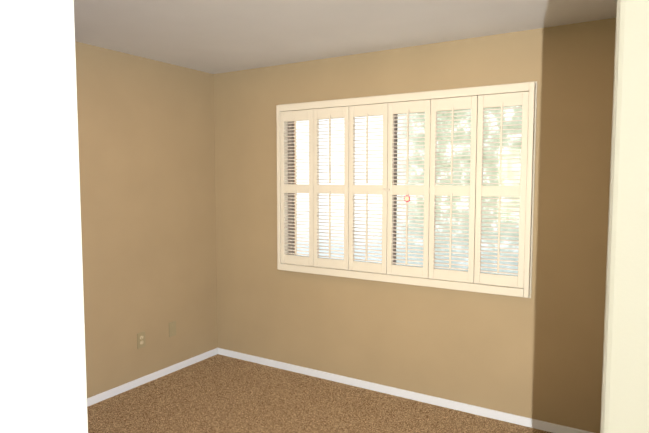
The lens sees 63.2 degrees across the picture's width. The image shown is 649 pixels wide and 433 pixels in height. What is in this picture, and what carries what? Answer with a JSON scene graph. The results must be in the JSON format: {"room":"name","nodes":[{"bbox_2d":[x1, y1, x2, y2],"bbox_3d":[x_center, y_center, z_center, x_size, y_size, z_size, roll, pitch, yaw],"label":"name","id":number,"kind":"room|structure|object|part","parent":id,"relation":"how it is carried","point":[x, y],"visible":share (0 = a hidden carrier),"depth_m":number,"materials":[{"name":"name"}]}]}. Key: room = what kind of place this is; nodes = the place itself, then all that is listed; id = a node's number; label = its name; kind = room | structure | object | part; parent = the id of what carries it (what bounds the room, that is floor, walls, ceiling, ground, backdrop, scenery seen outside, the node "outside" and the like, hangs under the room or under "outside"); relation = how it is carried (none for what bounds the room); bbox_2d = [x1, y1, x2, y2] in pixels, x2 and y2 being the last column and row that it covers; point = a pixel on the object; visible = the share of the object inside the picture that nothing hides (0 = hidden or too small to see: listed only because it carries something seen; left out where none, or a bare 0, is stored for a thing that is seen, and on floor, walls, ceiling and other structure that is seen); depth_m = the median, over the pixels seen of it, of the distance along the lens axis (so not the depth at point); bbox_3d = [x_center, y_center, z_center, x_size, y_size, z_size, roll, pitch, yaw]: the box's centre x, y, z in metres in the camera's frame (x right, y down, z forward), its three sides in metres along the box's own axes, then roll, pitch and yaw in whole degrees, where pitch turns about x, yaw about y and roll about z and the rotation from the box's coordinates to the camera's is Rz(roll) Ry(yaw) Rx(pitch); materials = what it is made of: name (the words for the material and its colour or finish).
{"room":"empty bedroom","nodes":[
{"label":"empty bedroom","id":0,"kind":"room"},
{"bbox_2d":[75,41,217,397],"bbox_3d":[-2.051,0.120,2.934,0.120,2.440,4.240,3,5,32],"label":"wall","id":1,"kind":"structure","parent":0,"point":[146,133],"depth_m":3.94,"materials":[{"name":"beige paint"}]},
{"bbox_2d":[137,331,145,348],"bbox_3d":[-1.375,0.927,3.963,0.008,0.115,0.070,3,5,32],"label":"duplex electrical outlet","id":2,"kind":"object","parent":1,"relation":"attached to","point":[140,339],"visible":1,"depth_m":3.96,"materials":[{"name":"beige plastic"}]},
{"bbox_2d":[87,348,217,406],"bbox_3d":[-1.994,1.311,2.984,0.015,0.056,4.000,3,5,32],"label":"baseboard","id":3,"kind":"structure","parent":1,"relation":"attached to","point":[92,400],"depth_m":4.02,"materials":[{"name":"white paint"}]},
{"bbox_2d":[169,321,175,336],"bbox_3d":[-1.215,0.900,4.221,0.007,0.115,0.070,3,5,32],"label":"electrical outlet cover","id":4,"kind":"object","parent":1,"relation":"attached to","point":[172,328],"visible":1,"depth_m":4.22,"materials":[{"name":"beige plastic"}]},
{"bbox_2d":[294,121,296,254],"bbox_3d":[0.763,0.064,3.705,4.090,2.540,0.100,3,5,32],"label":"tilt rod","id":5,"kind":"structure","parent":0,"point":[294,183],"depth_m":4.34,"materials":[{"name":"white wood"}]},
{"bbox_2d":[87,354,551,432],"bbox_3d":[-0.363,1.437,1.980,4.090,0.050,4.240,3,5,32],"label":"floor","id":6,"kind":"structure","parent":0,"point":[218,393],"depth_m":3.57,"materials":[{"name":"carpet"}]},
{"bbox_2d":[74,0,616,73],"bbox_3d":[-0.363,-1.047,1.802,4.090,0.050,4.240,3,5,32],"label":"ceiling","id":7,"kind":"structure","parent":0,"point":[215,36],"depth_m":3.06,"materials":[{"name":"paint"}]},
{"bbox_2d":[214,18,615,432],"bbox_3d":[0.764,0.072,3.593,3.970,2.440,0.090,3,5,32],"label":"wall","id":8,"kind":"structure","parent":0,"point":[538,355],"depth_m":3.50,"materials":[{"name":"beige paint"}]},
{"bbox_2d":[218,348,592,432],"bbox_3d":[0.408,1.250,3.837,3.135,0.056,0.015,3,5,32],"label":"baseboard","id":9,"kind":"structure","parent":8,"relation":"attached to","point":[480,411],"depth_m":3.70,"materials":[{"name":"white paint"}]},
{"bbox_2d":[276,81,536,297],"bbox_3d":[0.464,-0.190,3.726,1.926,1.315,0.149,3,5,32],"label":"window shutters","id":10,"kind":"object","parent":8,"relation":"attached to","point":[431,104],"visible":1,"depth_m":3.60,"materials":[{"name":"paint"}]},
{"bbox_3d":[0.489,-0.194,3.766,1.826,1.173,0.050,3,5,32],"label":"alu frame","id":11,"kind":"part","parent":10,"relation":"part of","materials":[{"name":"white wood"}]},
{"bbox_3d":[0.492,-0.195,3.771,1.790,1.137,0.004,3,5,32],"label":"glass","id":12,"kind":"part","parent":10,"relation":"part of","materials":[{"name":"clear glass"}]},
{"bbox_2d":[600,0,648,432],"bbox_3d":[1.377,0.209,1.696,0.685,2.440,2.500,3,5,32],"label":"door frame","id":13,"kind":"structure","parent":0,"point":[625,392],"depth_m":0.78,"materials":[{"name":"beige paint"}]},
{"label":"outside","id":14,"kind":"structure","parent":0,"visible":0},
{"bbox_2d":[296,106,521,275],"bbox_3d":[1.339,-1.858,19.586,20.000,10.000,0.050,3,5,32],"label":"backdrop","id":15,"kind":"structure","parent":14,"point":[439,177],"depth_m":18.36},
{"bbox_3d":[-0.271,0.536,-0.562,0.930,2.110,0.135,3,5,32],"label":"door frame","id":16,"kind":"structure","parent":0,"visible":0},
{"bbox_2d":[0,0,87,432],"bbox_3d":[-0.399,0.520,0.065,0.175,2.032,0.822,3,5,32],"label":"door","id":17,"kind":"structure","parent":16,"relation":"attached to","point":[43,386],"depth_m":0.34,"materials":[{"name":"white paint"}]}
]}

